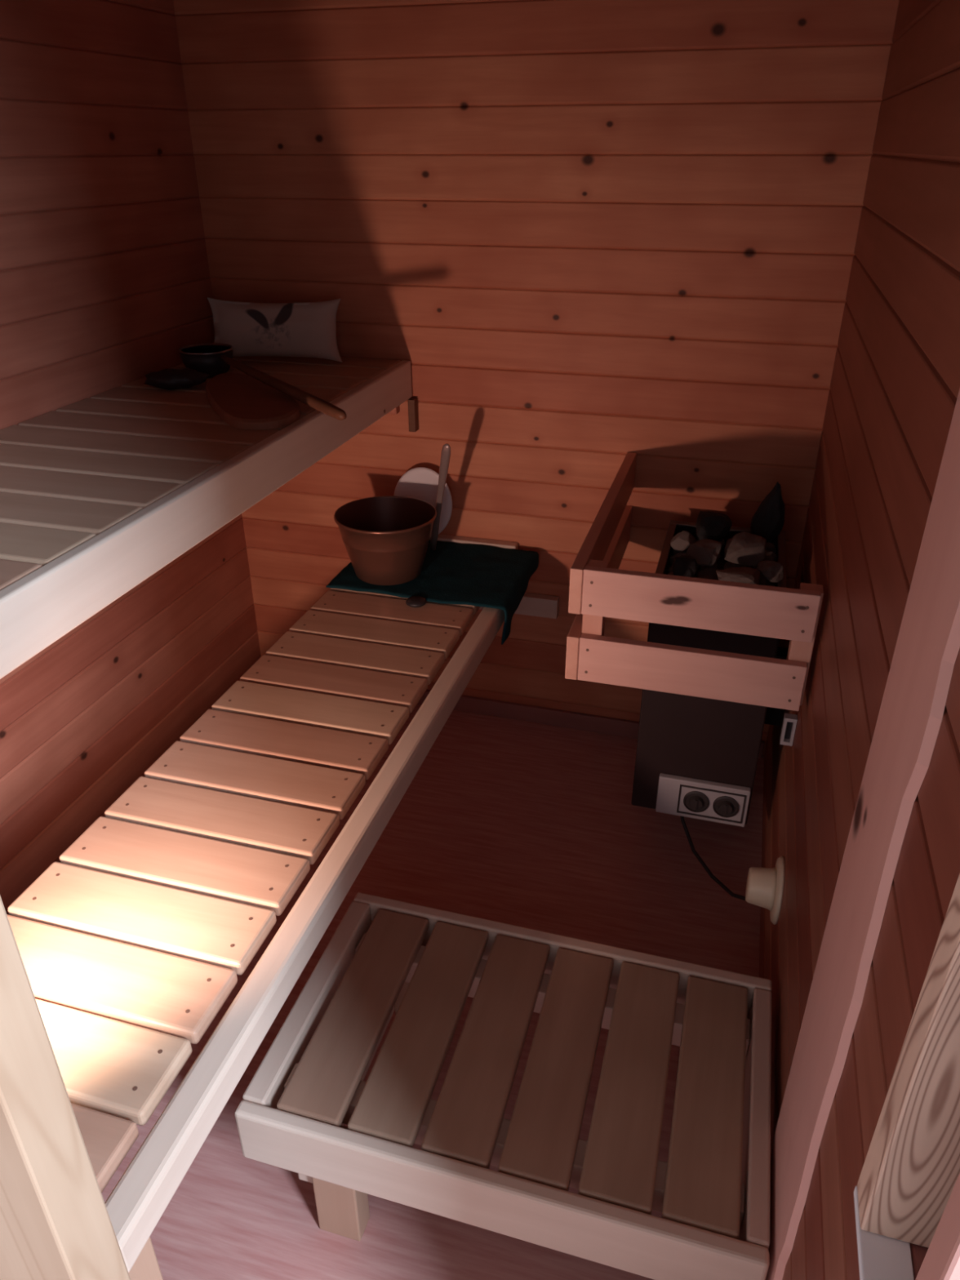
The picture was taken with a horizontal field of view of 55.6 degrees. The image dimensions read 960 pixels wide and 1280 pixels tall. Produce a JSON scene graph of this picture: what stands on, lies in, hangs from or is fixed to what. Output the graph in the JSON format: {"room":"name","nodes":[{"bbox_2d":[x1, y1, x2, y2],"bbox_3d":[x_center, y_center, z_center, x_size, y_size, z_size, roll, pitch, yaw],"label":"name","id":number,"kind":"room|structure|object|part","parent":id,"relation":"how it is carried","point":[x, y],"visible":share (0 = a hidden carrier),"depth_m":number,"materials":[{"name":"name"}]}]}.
{"room":"sauna","nodes":[
{"label":"sauna","id":0,"kind":"room"},
{"bbox_2d":[0,0,261,915],"bbox_3d":[-1.029,-0.408,1.753,0.030,2.250,2.030,8,29,14],"label":"wall","id":1,"kind":"structure","parent":0,"point":[104,273],"depth_m":2.13,"materials":[{"name":"brown wood"}]},
{"bbox_2d":[0,356,418,679],"bbox_3d":[-0.726,-0.257,1.737,0.592,0.189,1.966,8,29,14],"label":"bench","id":2,"kind":"object","parent":1,"relation":"attached to","point":[100,493],"visible":0.83,"depth_m":1.64,"materials":[{"name":"brown wood"}]},
{"bbox_2d":[143,368,208,390],"bbox_3d":[-0.719,-0.620,2.158,0.154,0.048,0.090,-1,28,-2],"label":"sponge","id":3,"kind":"object","parent":2,"relation":"on","point":[171,379],"visible":1,"depth_m":2.13,"materials":[{"name":"black metal"}]},
{"bbox_2d":[205,373,300,430],"bbox_3d":[-0.521,-0.543,2.041,0.168,0.020,0.486,-13,31,-23],"label":"wooden paddle","id":4,"kind":"object","parent":2,"relation":"on","point":[242,401],"visible":0.91,"depth_m":1.96,"materials":[{"name":"brown wood"}]},
{"bbox_2d":[178,342,346,420],"bbox_3d":[-0.480,-0.597,2.094,0.132,0.065,0.708,-25,37,-38],"label":"scoop","id":5,"kind":"object","parent":2,"relation":"on","point":[214,359],"visible":0.94,"depth_m":2.20,"materials":[{"name":"brown wood"}]},
{"bbox_2d":[179,350,232,377],"bbox_3d":[-0.680,-0.694,2.277,0.128,0.061,0.128,8,29,14],"label":"bowl","id":6,"kind":"object","parent":5,"relation":"on","point":[212,362],"depth_m":2.23,"materials":[{"name":"black metal"}]},
{"bbox_3d":[-0.453,-0.571,2.037,0.025,0.043,0.583,-20,34,-32],"label":"handle","id":7,"kind":"part","parent":5,"relation":"part of","materials":[{"name":"brown wood"}]},
{"bbox_2d":[207,297,342,362],"bbox_3d":[-0.538,-0.813,2.390,0.354,0.156,0.083,2,29,4],"label":"cushion","id":8,"kind":"object","parent":2,"relation":"on","point":[303,330],"visible":0.91,"depth_m":2.36,"materials":[{"name":"fabric"}]},
{"bbox_2d":[102,704,764,1279],"bbox_3d":[-0.123,1.070,1.436,2.850,0.050,3.440,8,29,14],"label":"floor","id":9,"kind":"structure","parent":0,"point":[523,824],"depth_m":2.18,"materials":[{"name":"wood"}]},
{"bbox_2d":[6,533,559,1279],"bbox_3d":[-0.309,0.412,1.967,0.563,0.600,1.961,8,29,14],"label":"bench","id":10,"kind":"object","parent":9,"relation":"on","point":[131,945],"depth_m":1.45,"materials":[{"name":"beige wood"}]},
{"bbox_3d":[-0.400,0.908,1.137,0.045,0.522,0.050,8,29,14],"label":"leg","id":11,"kind":"part","parent":10,"relation":"part of","materials":[{"name":"beige wood"}]},
{"bbox_3d":[-0.161,-0.098,2.292,0.052,0.014,0.052,8,29,14],"label":"bottle cap","id":12,"kind":"part","parent":10,"relation":"part of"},
{"bbox_2d":[325,539,538,644],"bbox_3d":[-0.117,-0.151,2.476,0.490,0.091,0.402,8,29,14],"label":"towel","id":13,"kind":"object","parent":10,"relation":"on","point":[452,573],"visible":0.72,"depth_m":2.41,"materials":[{"name":"teal fabric"}]},
{"bbox_2d":[333,495,436,585],"bbox_3d":[-0.244,-0.255,2.395,0.265,0.168,0.265,8,29,14],"label":"bucket","id":14,"kind":"object","parent":13,"relation":"on","point":[385,539],"visible":1,"depth_m":2.35,"materials":[{"name":"brown metal"}]},
{"bbox_2d":[430,443,450,550],"bbox_3d":[-0.109,-0.371,2.417,0.021,0.354,0.184,-9,30,-16],"label":"ladle","id":15,"kind":"object","parent":13,"relation":"on","point":[446,451],"visible":0.98,"depth_m":2.38,"materials":[{"name":"wood"}]},
{"bbox_3d":[-0.090,-0.256,2.674,0.407,0.100,0.033,8,29,14],"label":"rail","id":16,"kind":"part","parent":10,"relation":"part of","materials":[{"name":"brown wood"}]},
{"bbox_2d":[234,892,771,1279],"bbox_3d":[0.069,0.793,1.560,0.782,0.318,0.485,8,29,14],"label":"platform","id":17,"kind":"object","parent":9,"relation":"on","point":[421,963],"visible":1,"depth_m":1.41,"materials":[{"name":"beige wood"}]},
{"bbox_3d":[-0.289,0.646,1.599,0.038,0.096,0.431,8,29,14],"label":"rail","id":18,"kind":"part","parent":17,"relation":"part of","materials":[{"name":"beige wood"}]},
{"bbox_3d":[-0.229,0.882,1.484,0.075,0.234,0.044,8,29,14],"label":"leg","id":19,"kind":"part","parent":17,"relation":"part of","materials":[{"name":"beige wood"}]},
{"bbox_3d":[-0.126,0.713,1.796,0.075,0.234,0.044,8,29,14],"label":"leg","id":20,"kind":"part","parent":17,"relation":"part of","materials":[{"name":"beige wood"}]},
{"bbox_3d":[0.005,0.808,1.318,0.782,0.113,0.027,8,29,14],"label":"rail","id":21,"kind":"part","parent":17,"relation":"part of","materials":[{"name":"beige wood"}]},
{"bbox_3d":[0.132,0.590,1.701,0.782,0.096,0.025,8,29,14],"label":"rail","id":22,"kind":"part","parent":17,"relation":"part of","materials":[{"name":"beige wood"}]},
{"bbox_3d":[0.430,0.744,1.416,0.030,0.096,0.431,8,29,14],"label":"rail","id":23,"kind":"part","parent":17,"relation":"part of","materials":[{"name":"beige wood"}]},
{"bbox_2d":[173,0,898,755],"bbox_3d":[0.055,-0.758,2.392,1.710,2.250,0.030,8,29,14],"label":"wall","id":24,"kind":"structure","parent":0,"point":[589,233],"depth_m":2.24,"materials":[{"name":"brown wood"}]},
{"bbox_2d":[393,466,452,537],"bbox_3d":[-0.162,-0.388,2.582,0.176,0.202,0.036,8,30,15],"label":"wall vent","id":25,"kind":"object","parent":24,"relation":"attached to","point":[420,483],"visible":0.46,"depth_m":2.57,"materials":[{"name":"white plastic"}]},
{"bbox_2d":[417,689,764,757],"bbox_3d":[0.049,0.217,2.897,1.645,0.055,0.014,8,29,14],"label":"baseboard","id":26,"kind":"structure","parent":24,"relation":"attached to","point":[596,723],"depth_m":2.85,"materials":[{"name":"brown wood"}]},
{"bbox_2d":[759,0,959,1279],"bbox_3d":[0.600,-0.214,1.387,0.030,2.250,1.925,8,29,14],"label":"wall","id":27,"kind":"structure","parent":0,"point":[895,384],"depth_m":1.23,"materials":[{"name":"brown wood"}]},
{"bbox_2d":[564,452,823,711],"bbox_3d":[0.503,-0.178,2.076,0.463,0.246,0.784,8,29,14],"label":"guard","id":28,"kind":"object","parent":27,"relation":"attached to","point":[598,590],"visible":1,"depth_m":1.75,"materials":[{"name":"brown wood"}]},
{"bbox_3d":[0.229,-0.041,1.828,0.040,0.242,0.040,8,29,14],"label":"corner post","id":29,"kind":"part","parent":28,"relation":"part of","materials":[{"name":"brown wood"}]},
{"bbox_3d":[0.611,0.010,1.732,0.040,0.242,0.040,8,29,14],"label":"corner post","id":30,"kind":"part","parent":28,"relation":"part of","materials":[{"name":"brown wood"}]},
{"bbox_2d":[631,520,788,901],"bbox_3d":[0.565,0.164,2.205,0.336,0.695,0.638,8,29,14],"label":"heater","id":31,"kind":"object","parent":27,"relation":"attached to","point":[697,757],"visible":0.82,"depth_m":2.13,"materials":[{"name":"metal"}]},
{"bbox_2d":[666,565,672,573],"bbox_3d":[0.468,-0.157,2.129,0.054,0.042,0.048,24,37,37],"label":"stone","id":32,"kind":"object","parent":31,"relation":"in","point":[669,570],"visible":0.11,"depth_m":2.12,"materials":[{"name":"grey stone"}]},
{"bbox_2d":[670,551,687,565],"bbox_3d":[0.485,-0.190,2.191,0.050,0.054,0.057,20,34,33],"label":"stone","id":33,"kind":"object","parent":31,"relation":"in","point":[673,557],"visible":0.19,"depth_m":2.17,"materials":[{"name":"stone"}]},
{"bbox_2d":[670,530,694,552],"bbox_3d":[0.486,-0.238,2.182,0.055,0.050,0.048,13,31,22],"label":"stone","id":34,"kind":"object","parent":33,"relation":"on","point":[682,541],"visible":0.94,"depth_m":2.17,"materials":[{"name":"grey stone"}]},
{"bbox_2d":[672,548,688,555],"bbox_3d":[0.503,-0.215,2.236,0.059,0.048,0.054,8,29,14],"label":"stone","id":35,"kind":"object","parent":31,"relation":"in","point":[674,552],"visible":0.1,"depth_m":2.22,"materials":[{"name":"stone"}]},
{"bbox_3d":[0.531,0.382,2.176,0.211,0.107,0.018,8,29,14],"label":"control panel","id":36,"kind":"part","parent":31,"relation":"part of","materials":[{"name":"grey plastic"}]},
{"bbox_2d":[697,575,712,579],"bbox_3d":[0.509,-0.118,2.062,0.059,0.053,0.052,-14,31,-24],"label":"stone","id":37,"kind":"object","parent":31,"relation":"in","point":[702,576],"visible":0.09,"depth_m":2.05,"materials":[{"name":"grey stone"}]},
{"bbox_2d":[697,562,717,570],"bbox_3d":[0.542,-0.174,2.173,0.045,0.043,0.051,-1,28,-1],"label":"stone","id":38,"kind":"object","parent":31,"relation":"in","point":[715,566],"visible":0.23,"depth_m":2.16,"materials":[{"name":"grey stone"}]},
{"bbox_2d":[697,567,717,580],"bbox_3d":[0.531,-0.148,2.115,0.046,0.045,0.050,13,31,22],"label":"stone","id":39,"kind":"object","parent":31,"relation":"in","point":[710,571],"visible":0.46,"depth_m":2.10,"materials":[{"name":"grey stone"}]},
{"bbox_2d":[686,538,722,566],"bbox_3d":[0.522,-0.201,2.098,0.077,0.060,0.083,-21,35,-33],"label":"stone","id":40,"kind":"object","parent":39,"relation":"on","point":[706,552],"visible":0.88,"depth_m":2.07,"materials":[{"name":"stone"}]},
{"bbox_2d":[719,537,724,551],"bbox_3d":[0.585,-0.241,2.289,0.050,0.045,0.052,-19,34,-31],"label":"stone","id":41,"kind":"object","parent":31,"relation":"in","point":[722,540],"visible":0.12,"depth_m":2.27,"materials":[{"name":"grey stone"}]},
{"bbox_2d":[723,560,746,568],"bbox_3d":[0.603,-0.169,2.150,0.054,0.045,0.055,24,37,37],"label":"stone","id":42,"kind":"object","parent":31,"relation":"in","point":[727,564],"visible":0.28,"depth_m":2.13,"materials":[{"name":"stone"}]},
{"bbox_2d":[724,531,766,566],"bbox_3d":[0.613,-0.214,2.105,0.092,0.074,0.098,9,30,17],"label":"stone","id":43,"kind":"object","parent":42,"relation":"on","point":[745,548],"visible":0.99,"depth_m":2.07,"materials":[{"name":"stone"}]},
{"bbox_2d":[752,551,777,567],"bbox_3d":[0.686,-0.196,2.199,0.061,0.053,0.062,19,34,31],"label":"stone","id":44,"kind":"object","parent":31,"relation":"in","point":[769,555],"visible":0.22,"depth_m":2.17,"materials":[{"name":"grey stone"}]},
{"bbox_2d":[750,481,784,542],"bbox_3d":[0.691,-0.306,2.176,0.076,0.155,0.058,8,29,14],"label":"stone","id":45,"kind":"object","parent":44,"relation":"on","point":[767,522],"visible":0.9,"depth_m":2.16,"materials":[{"name":"black stone"}]},
{"bbox_2d":[759,573,773,585],"bbox_3d":[0.646,-0.131,2.085,0.051,0.049,0.064,11,30,19],"label":"stone","id":46,"kind":"object","parent":31,"relation":"in","point":[762,580],"visible":0.13,"depth_m":2.06,"materials":[{"name":"stone"}]},
{"bbox_2d":[765,542,776,552],"bbox_3d":[0.696,-0.221,2.253,0.054,0.048,0.053,-11,30,-19],"label":"stone","id":47,"kind":"object","parent":31,"relation":"in","point":[770,546],"visible":0.22,"depth_m":2.23,"materials":[{"name":"stone"}]},
{"label":"stone","id":48,"kind":"object","parent":31,"relation":"in","visible":0},
{"bbox_2d":[756,560,784,582],"bbox_3d":[0.646,-0.155,2.030,0.052,0.043,0.063,-9,30,-17],"label":"stone","id":49,"kind":"object","parent":48,"relation":"on","point":[772,571],"visible":0.98,"depth_m":2.01,"materials":[{"name":"stone"}]},
{"label":"stone","id":50,"kind":"object","parent":31,"relation":"in","visible":0},
{"bbox_2d":[671,555,697,577],"bbox_3d":[0.456,-0.160,2.030,0.057,0.056,0.061,10,30,17],"label":"stone","id":51,"kind":"object","parent":50,"relation":"on","point":[682,565],"visible":0.81,"depth_m":2.01,"materials":[{"name":"grey stone"}]},
{"bbox_3d":[0.559,-0.209,2.224,0.054,0.046,0.059,-2,46,-7],"label":"stone","id":52,"kind":"object","parent":31,"relation":"in","visible":0},
{"bbox_2d":[695,511,732,542],"bbox_3d":[0.560,-0.269,2.193,0.082,0.080,0.088,-1,28,-2],"label":"stone","id":53,"kind":"object","parent":52,"relation":"on","point":[713,526],"visible":0.89,"depth_m":2.16,"materials":[{"name":"black stone"}]},
{"label":"stone","id":54,"kind":"object","parent":31,"relation":"in","visible":0},
{"bbox_2d":[715,567,759,584],"bbox_3d":[0.564,-0.136,1.996,0.095,0.050,0.087,9,30,17],"label":"stone","id":55,"kind":"object","parent":54,"relation":"on","point":[740,575],"visible":0.81,"depth_m":1.96,"materials":[{"name":"stone"}]},
{"bbox_2d":[745,856,784,924],"bbox_3d":[0.565,0.493,1.815,0.062,0.134,0.134,8,29,14],"label":"junction box","id":56,"kind":"object","parent":27,"relation":"in","point":[764,886],"visible":1,"depth_m":1.78,"materials":[{"name":"beige plastic"}]},
{"bbox_2d":[779,712,797,746],"bbox_3d":[0.654,0.190,1.930,0.025,0.067,0.020,8,29,14],"label":"wall bracket","id":57,"kind":"object","parent":27,"relation":"attached to","point":[789,722],"visible":1,"depth_m":1.93,"materials":[{"name":"grey plastic"}]},
{"bbox_2d":[764,388,959,1279],"bbox_3d":[0.412,0.065,0.874,0.009,2.250,0.216,8,29,14],"label":"trim","id":58,"kind":"structure","parent":27,"relation":"attached to","point":[911,712],"depth_m":0.93,"materials":[{"name":"brown wood"}]},
{"bbox_2d":[853,1186,914,1279],"bbox_3d":[0.276,0.452,0.614,0.034,0.009,0.160,8,29,14],"label":"trim","id":59,"kind":"structure","parent":27,"relation":"attached to","point":[881,1257],"depth_m":0.64,"materials":[{"name":"white paint"}]},
{"bbox_2d":[857,873,959,1248],"bbox_3d":[0.439,-0.149,0.309,0.338,1.335,0.035,8,29,14],"label":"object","id":60,"kind":"structure","parent":27,"relation":"attached to","point":[910,1171],"depth_m":0.59,"materials":[{"name":"brown wood"}]},
{"bbox_2d":[909,1242,928,1279],"bbox_3d":[0.344,0.843,0.844,0.083,0.912,0.095,8,29,14],"label":"trim","id":61,"kind":"structure","parent":27,"relation":"attached to","point":[918,1252],"depth_m":0.64,"materials":[{"name":"brown wood"}]},
{"bbox_2d":[915,1173,959,1279],"bbox_3d":[0.277,0.732,0.725,0.026,1.220,0.030,8,29,14],"label":"trim","id":62,"kind":"structure","parent":27,"relation":"attached to","point":[941,1261],"depth_m":0.51,"materials":[{"name":"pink wood"}]},
{"bbox_3d":[-0.515,0.158,0.708,1.615,2.250,0.030,8,29,14],"label":"wall","id":63,"kind":"structure","parent":0,"visible":0},
{"bbox_2d":[0,895,130,1279],"bbox_3d":[-0.489,0.364,0.799,0.233,1.800,0.059,8,29,14],"label":"trim","id":64,"kind":"structure","parent":63,"relation":"attached to","point":[55,1224],"depth_m":0.81,"materials":[{"name":"brown wood"}]}
]}

